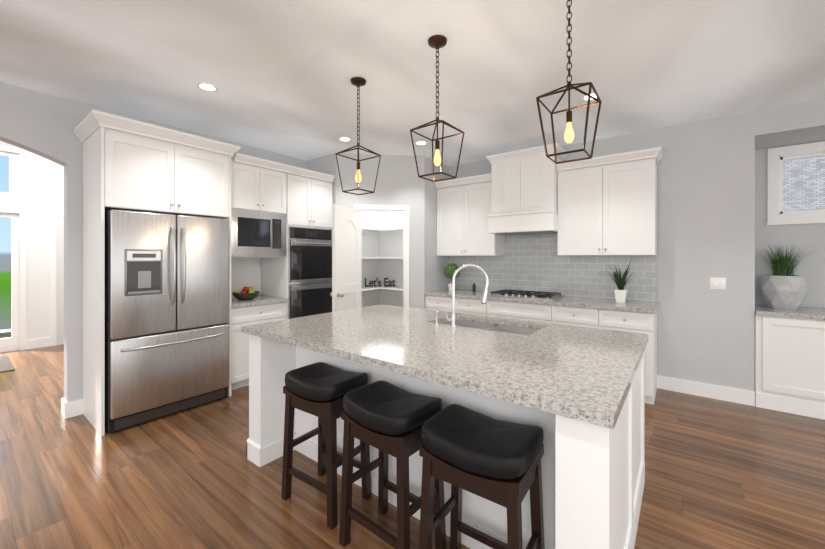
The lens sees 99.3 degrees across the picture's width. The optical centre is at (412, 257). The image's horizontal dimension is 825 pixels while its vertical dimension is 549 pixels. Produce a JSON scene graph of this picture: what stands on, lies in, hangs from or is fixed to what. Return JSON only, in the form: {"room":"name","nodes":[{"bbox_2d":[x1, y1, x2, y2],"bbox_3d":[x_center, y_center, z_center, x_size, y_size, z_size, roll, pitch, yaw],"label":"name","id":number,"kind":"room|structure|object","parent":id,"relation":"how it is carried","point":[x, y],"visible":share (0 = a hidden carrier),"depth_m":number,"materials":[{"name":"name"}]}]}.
{"room":"kitchen","nodes":[
{"label":"kitchen","id":0,"kind":"room"},
{"bbox_2d":[0,141,63,349],"bbox_3d":[-5.880,-0.275,5.440,0.150,3.350,11.500,0,0,37],"label":"wall","id":1,"kind":"structure","parent":0,"point":[45,186],"depth_m":5.44,"materials":[{"name":"white paint"}]},
{"bbox_2d":[0,145,63,351],"bbox_3d":[-4.515,-0.115,7.153,0.098,3.030,6.920,0,0,37],"label":"trim","id":2,"kind":"structure","parent":1,"relation":"attached to","point":[13,204],"depth_m":5.29,"materials":[{"name":"white wood"}]},
{"bbox_2d":[0,82,378,401],"bbox_3d":[-3.515,-0.275,2.517,0.158,3.350,9.730,0,0,37],"label":"wall","id":3,"kind":"structure","parent":0,"point":[44,125],"depth_m":3.08,"materials":[{"name":"grey paint"}]},
{"bbox_2d":[231,157,286,213],"bbox_3d":[-1.903,-0.752,4.017,0.584,0.494,0.660,0,0,37],"label":"upper cabinet","id":4,"kind":"object","parent":3,"relation":"attached to","point":[258,184],"depth_m":3.83,"materials":[{"name":"white wood"}]},
{"bbox_2d":[231,208,285,255],"bbox_3d":[-1.832,-0.256,3.962,0.436,0.494,0.652,0,0,37],"label":"microwave","id":5,"kind":"object","parent":4,"relation":"in","point":[257,233],"visible":0.77,"depth_m":3.81,"materials":[{"name":"silver metal"}]},
{"bbox_2d":[362,227,379,290],"bbox_3d":[-0.877,0.290,5.546,0.351,1.500,1.396,0,0,37],"label":"shelf","id":6,"kind":"object","parent":3,"relation":"attached to","point":[364,230],"depth_m":5.78,"materials":[{"name":"white wood"}]},
{"bbox_2d":[365,277,394,286],"bbox_3d":[-0.540,0.416,5.856,0.509,0.154,0.018,0,0,-8],"label":"eat sign","id":7,"kind":"object","parent":6,"relation":"on","point":[391,283],"visible":1,"depth_m":5.86,"materials":[{"name":"black plastic"}]},
{"bbox_2d":[307,153,336,203],"bbox_3d":[-1.219,0.010,4.859,0.600,2.780,0.108,0,0,37],"label":"wall","id":8,"kind":"structure","parent":0,"point":[327,164],"depth_m":4.72,"materials":[{"name":"grey paint"}]},
{"bbox_2d":[337,153,423,308],"bbox_3d":[-0.437,0.010,4.772,1.200,2.780,0.100,0,0,-8],"label":"wall","id":9,"kind":"structure","parent":0,"point":[399,181],"depth_m":4.75,"materials":[{"name":"grey paint"}]},
{"bbox_2d":[330,203,361,311],"bbox_3d":[-0.787,0.378,4.388,0.236,2.020,0.590,0,0,37],"label":"pantry door","id":10,"kind":"structure","parent":9,"relation":"in","point":[346,293],"depth_m":4.36,"materials":[{"name":"white wood"}]},
{"bbox_2d":[354,204,408,306],"bbox_3d":[-0.429,0.349,4.715,0.830,2.102,0.830,0,0,37],"label":"door frame","id":11,"kind":"structure","parent":9,"relation":"attached to","point":[404,209],"depth_m":4.75,"materials":[{"name":"white wood"}]},
{"bbox_2d":[0,332,824,548],"bbox_3d":[-1.729,1.425,2.266,14.500,0.050,11.500,0,0,37],"label":"floor","id":12,"kind":"structure","parent":0,"point":[720,474],"depth_m":2.18,"materials":[{"name":"brown wood"}]},
{"bbox_2d":[0,355,14,372],"bbox_3d":[-5.689,1.394,4.167,1.000,0.012,1.210,0,0,37],"label":"rug","id":13,"kind":"object","parent":12,"relation":"on","point":[6,365],"visible":1,"depth_m":4.54,"materials":[{"name":"beige fabric"}]},
{"bbox_2d":[73,109,240,435],"bbox_3d":[-2.362,0.140,3.317,0.706,2.520,1.124,0,0,37],"label":"tall cabinet","id":14,"kind":"object","parent":12,"relation":"on","point":[133,165],"visible":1,"depth_m":2.98,"materials":[{"name":"white wood"}]},
{"bbox_2d":[105,210,228,432],"bbox_3d":[-2.323,0.506,3.287,0.745,1.763,0.910,0,0,37],"label":"refrigerator","id":15,"kind":"object","parent":12,"relation":"on","point":[166,314],"visible":1,"depth_m":3.02,"materials":[{"name":"grey metal"}]},
{"bbox_2d":[231,302,286,389],"bbox_3d":[-1.891,0.961,4.008,0.615,0.878,0.660,0,0,37],"label":"base cabinet","id":16,"kind":"object","parent":12,"relation":"on","point":[250,315],"visible":0.4,"depth_m":3.71,"materials":[{"name":"white wood"}]},
{"bbox_2d":[231,295,287,307],"bbox_3d":[-1.896,0.500,4.011,0.604,0.040,0.660,0,0,37],"label":"countertop","id":17,"kind":"structure","parent":16,"relation":"on","point":[257,300],"depth_m":3.88,"materials":[{"name":"stone"}]},
{"bbox_2d":[232,287,258,299],"bbox_3d":[-1.880,0.405,3.962,0.280,0.148,0.280,0,0,37],"label":"fruit bowl","id":18,"kind":"object","parent":17,"relation":"on","point":[247,293],"visible":1,"depth_m":3.89,"materials":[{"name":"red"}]},
{"bbox_2d":[261,173,331,318],"bbox_3d":[-1.482,0.200,4.543,0.615,2.400,0.673,0,0,37],"label":"tall cabinet","id":19,"kind":"object","parent":12,"relation":"on","point":[309,202],"visible":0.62,"depth_m":4.31,"materials":[{"name":"white wood"}]},
{"bbox_2d":[288,226,331,318],"bbox_3d":[-1.236,0.255,4.354,0.105,1.240,0.623,0,0,37],"label":"double oven","id":20,"kind":"object","parent":19,"relation":"in","point":[309,270],"visible":0.79,"depth_m":4.32,"materials":[{"name":"silver metal"}]},
{"bbox_2d":[281,362,371,529],"bbox_3d":[-0.501,1.036,2.045,0.439,0.728,0.335,0,0,37],"label":"bar stool","id":21,"kind":"object","parent":12,"relation":"on","point":[319,390],"visible":0.96,"depth_m":1.98,"materials":[{"name":"black wood"}]},
{"bbox_2d":[339,381,445,548],"bbox_3d":[-0.098,1.036,1.699,0.434,0.728,0.331,0,0,37],"label":"bar stool","id":22,"kind":"object","parent":12,"relation":"on","point":[386,418],"visible":0.96,"depth_m":1.64,"materials":[{"name":"black wood"}]},
{"bbox_2d":[425,295,456,312],"bbox_3d":[0.567,0.961,4.925,0.508,0.878,0.634,0,0,37],"label":"base cabinet","id":23,"kind":"object","parent":12,"relation":"on","point":[439,303],"depth_m":4.68,"materials":[{"name":"white wood"}]},
{"bbox_2d":[246,319,644,548],"bbox_3d":[0.150,0.961,2.320,2.226,0.878,1.393,0,0,37],"label":"base cabinet","id":24,"kind":"object","parent":12,"relation":"on","point":[593,479],"visible":0.5,"depth_m":1.63,"materials":[{"name":"white wood"}]},
{"bbox_2d":[241,304,647,428],"bbox_3d":[0.144,0.500,2.313,2.260,0.040,1.430,0,0,37],"label":"countertop","id":25,"kind":"structure","parent":24,"relation":"on","point":[584,374],"depth_m":1.78,"materials":[{"name":"stone"}]},
{"bbox_2d":[434,311,441,324],"bbox_3d":[0.185,0.434,2.515,0.039,0.091,0.081,0,0,37],"label":"soap pump","id":26,"kind":"object","parent":25,"relation":"on","point":[436,323],"visible":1,"depth_m":2.49,"materials":[{"name":"silver metal"}]},
{"bbox_2d":[445,264,488,327],"bbox_3d":[0.371,0.262,2.389,0.242,0.435,0.188,0,0,37],"label":"faucet","id":27,"kind":"object","parent":25,"relation":"on","point":[452,319],"visible":1,"depth_m":2.39,"materials":[{"name":"silver metal"}]},
{"bbox_2d":[441,320,537,334],"bbox_3d":[0.535,0.651,2.543,0.820,0.258,0.470,0,0,37],"label":"undermount sink","id":28,"kind":"object","parent":25,"relation":"in","point":[501,328],"depth_m":2.68,"materials":[{"name":"silver metal"}]},
{"bbox_2d":[457,298,492,316],"bbox_3d":[0.909,0.961,4.663,0.587,0.878,0.634,0,0,37],"label":"base cabinet","id":29,"kind":"object","parent":12,"relation":"on","point":[464,305],"depth_m":4.37,"materials":[{"name":"white wood"}]},
{"bbox_2d":[419,404,544,548],"bbox_3d":[0.277,1.036,1.399,0.434,0.728,0.331,0,0,37],"label":"bar stool","id":30,"kind":"object","parent":12,"relation":"on","point":[461,447],"visible":1,"depth_m":1.34,"materials":[{"name":"black leather"}]},
{"bbox_2d":[493,301,556,323],"bbox_3d":[1.398,0.961,4.290,0.877,0.878,0.634,0,0,37],"label":"base cabinet","id":31,"kind":"object","parent":12,"relation":"on","point":[502,309],"depth_m":3.98,"materials":[{"name":"white wood"}]},
{"bbox_2d":[557,306,604,328],"bbox_3d":[1.882,0.961,3.919,0.577,0.878,0.634,0,0,37],"label":"base cabinet","id":32,"kind":"object","parent":12,"relation":"on","point":[575,316],"depth_m":3.63,"materials":[{"name":"white wood"}]},
{"bbox_2d":[605,310,656,404],"bbox_3d":[2.223,0.961,3.659,0.513,0.878,0.634,0,0,37],"label":"base cabinet","id":33,"kind":"object","parent":12,"relation":"on","point":[637,322],"depth_m":3.34,"materials":[{"name":"white wood"}]},
{"bbox_2d":[424,289,659,313],"bbox_3d":[1.401,0.500,4.278,2.620,0.040,0.649,0,0,37],"label":"countertop","id":34,"kind":"structure","parent":33,"relation":"on","point":[613,304],"depth_m":3.81,"materials":[{"name":"stone"}]},
{"bbox_2d":[444,263,459,290],"bbox_3d":[0.565,0.283,5.008,0.230,0.394,0.228,0,0,37],"label":"topiary plant","id":35,"kind":"object","parent":34,"relation":"on","point":[450,269],"visible":0.79,"depth_m":4.95,"materials":[{"name":"green plant"}]},
{"bbox_2d":[472,281,475,291],"bbox_3d":[0.851,0.404,4.859,0.048,0.152,0.054,0,0,37],"label":"soap bottle","id":36,"kind":"object","parent":34,"relation":"on","point":[473,287],"visible":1,"depth_m":4.85,"materials":[{"name":"black plastic"}]},
{"bbox_2d":[489,289,562,299],"bbox_3d":[1.393,0.456,4.316,0.760,0.047,0.480,0,0,37],"label":"cooktop","id":37,"kind":"object","parent":34,"relation":"in","point":[528,294],"visible":1,"depth_m":4.22,"materials":[{"name":"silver metal"}]},
{"bbox_2d":[602,262,634,302],"bbox_3d":[2.214,0.255,3.722,0.350,0.450,0.404,0,0,37],"label":"aloe plant","id":38,"kind":"object","parent":34,"relation":"on","point":[620,291],"visible":1,"depth_m":3.71,"materials":[{"name":"green plant"}]},
{"bbox_2d":[755,315,824,419],"bbox_3d":[4.878,0.971,2.380,3.741,0.858,0.673,0,0,37],"label":"base cabinet","id":39,"kind":"object","parent":12,"relation":"on","point":[789,365],"visible":0.88,"depth_m":3.14,"materials":[{"name":"white wood"}]},
{"bbox_2d":[755,304,824,319],"bbox_3d":[4.884,0.520,2.388,3.741,0.040,0.652,0,0,37],"label":"countertop","id":40,"kind":"structure","parent":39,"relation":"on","point":[800,312],"depth_m":3.23,"materials":[{"name":"stone"}]},
{"bbox_2d":[758,245,809,309],"bbox_3d":[3.644,0.175,3.450,0.463,0.649,0.460,0,0,37],"label":"grass plant","id":41,"kind":"object","parent":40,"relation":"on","point":[782,287],"visible":1,"depth_m":3.37,"materials":[{"name":"green plant"}]},
{"bbox_2d":[0,0,824,165],"bbox_3d":[-1.729,-1.597,2.266,14.500,0.905,11.500,0,0,37],"label":"ceiling","id":42,"kind":"structure","parent":0,"point":[279,74],"depth_m":2.54,"materials":[{"name":"paint"}]},
{"bbox_2d":[196,82,218,91],"bbox_3d":[-1.664,-1.377,2.846,0.158,0.006,0.158,0,0,28],"label":"recessed light","id":43,"kind":"object","parent":42,"relation":"in","point":[204,86],"depth_m":2.85,"materials":[{"name":"white"}]},
{"bbox_2d":[338,137,351,141],"bbox_3d":[-0.790,-1.377,4.104,0.158,0.006,0.158,0,0,28],"label":"recessed light","id":44,"kind":"object","parent":42,"relation":"in","point":[344,139],"depth_m":4.10,"materials":[{"name":"white"}]},
{"bbox_2d":[335,77,380,194],"bbox_3d":[-0.423,-0.942,2.740,0.255,0.874,0.255,0,0,37],"label":"pendant light","id":45,"kind":"object","parent":42,"relation":"hanging from","point":[358,82],"visible":1,"depth_m":2.73,"materials":[{"name":"brown metal"}]},
{"bbox_2d":[415,141,427,144],"bbox_3d":[0.105,-1.377,4.237,0.158,0.006,0.158,0,0,28],"label":"recessed light","id":46,"kind":"object","parent":42,"relation":"in","point":[418,142],"depth_m":4.24,"materials":[{"name":"white"}]},
{"bbox_2d":[410,35,463,181],"bbox_3d":[0.159,-0.942,2.233,0.255,0.874,0.255,0,0,37],"label":"pendant light","id":47,"kind":"object","parent":42,"relation":"hanging from","point":[436,42],"visible":1,"depth_m":2.22,"materials":[{"name":"brown metal"}]},
{"bbox_2d":[536,0,601,163],"bbox_3d":[0.796,-0.942,1.783,0.255,0.874,0.255,0,0,37],"label":"pendant light","id":48,"kind":"object","parent":42,"relation":"hanging from","point":[569,135],"visible":1,"depth_m":1.77,"materials":[{"name":"brown metal"}]},
{"bbox_2d":[581,93,601,100],"bbox_3d":[1.538,-1.377,3.016,0.158,0.006,0.158,0,0,28],"label":"recessed light","id":49,"kind":"object","parent":42,"relation":"in","point":[585,98],"depth_m":3.01,"materials":[{"name":"white"}]},
{"bbox_2d":[424,157,448,308],"bbox_3d":[0.303,0.010,5.096,0.108,2.780,0.665,0,0,37],"label":"wall","id":50,"kind":"structure","parent":0,"point":[435,279],"depth_m":4.98,"materials":[{"name":"grey paint"}]},
{"bbox_2d":[379,111,824,390],"bbox_3d":[3.053,0.010,3.911,8.900,2.780,0.777,0,0,37],"label":"wall","id":51,"kind":"structure","parent":0,"point":[712,197],"depth_m":3.55,"materials":[{"name":"grey paint"}]},
{"bbox_2d":[380,227,402,290],"bbox_3d":[-0.028,0.290,5.554,0.971,1.500,0.351,0,0,37],"label":"shelf","id":52,"kind":"object","parent":51,"relation":"attached to","point":[382,231],"depth_m":5.78,"materials":[{"name":"white wood"}]},
{"bbox_2d":[435,173,504,255],"bbox_3d":[0.791,-0.547,4.899,0.895,1.055,0.384,0,0,37],"label":"upper cabinet","id":53,"kind":"object","parent":51,"relation":"attached to","point":[463,210],"visible":0.96,"depth_m":4.76,"materials":[{"name":"white wood"}]},
{"bbox_2d":[486,143,568,234],"bbox_3d":[1.408,-0.782,4.336,0.860,0.976,0.529,0,0,37],"label":"range hood","id":54,"kind":"object","parent":51,"relation":"attached to","point":[524,191],"visible":0.92,"depth_m":4.14,"materials":[{"name":"white wood"}]},
{"bbox_2d":[449,233,656,301],"bbox_3d":[1.586,0.040,4.540,2.595,0.879,0.008,0,0,37],"label":"tile backsplash","id":55,"kind":"structure","parent":51,"relation":"attached to","point":[532,262],"depth_m":4.40,"materials":[{"name":"grey tile"}]},
{"bbox_2d":[556,147,662,255],"bbox_3d":[2.147,-0.547,3.862,0.980,1.055,0.384,0,0,37],"label":"upper cabinet","id":56,"kind":"object","parent":51,"relation":"attached to","point":[609,209],"visible":0.98,"depth_m":3.73,"materials":[{"name":"white wood"}]},
{"bbox_2d":[657,375,754,405],"bbox_3d":[2.918,1.333,3.524,0.756,0.135,0.016,0,0,37],"label":"baseboard","id":57,"kind":"structure","parent":51,"relation":"attached to","point":[712,391],"depth_m":3.50,"materials":[{"name":"white wood"}]},
{"bbox_2d":[710,277,725,289],"bbox_3d":[3.009,0.260,3.458,0.120,0.116,0.008,0,0,37],"label":"switch plate","id":58,"kind":"object","parent":51,"relation":"attached to","point":[718,283],"visible":1,"depth_m":3.45,"materials":[{"name":"white plastic"}]},
{"bbox_2d":[766,141,824,224],"bbox_3d":[4.429,-0.735,3.232,1.680,0.800,0.185,0,0,37],"label":"window","id":59,"kind":"structure","parent":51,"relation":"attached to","point":[776,213],"depth_m":3.62,"materials":[{"name":"white wood"}]},
{"label":"outside","id":60,"kind":"structure","parent":0,"visible":0},
{"bbox_2d":[0,156,10,329],"bbox_3d":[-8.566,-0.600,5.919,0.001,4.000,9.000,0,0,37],"label":"window","id":61,"kind":"structure","parent":60,"point":[5,273],"depth_m":6.80,"materials":[{"name":"clear glass"}]},
{"bbox_2d":[783,156,824,210],"bbox_3d":[5.873,-0.850,3.566,6.000,3.500,0.001,0,0,37],"label":"roof","id":62,"kind":"structure","parent":60,"point":[803,183],"depth_m":4.34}
]}

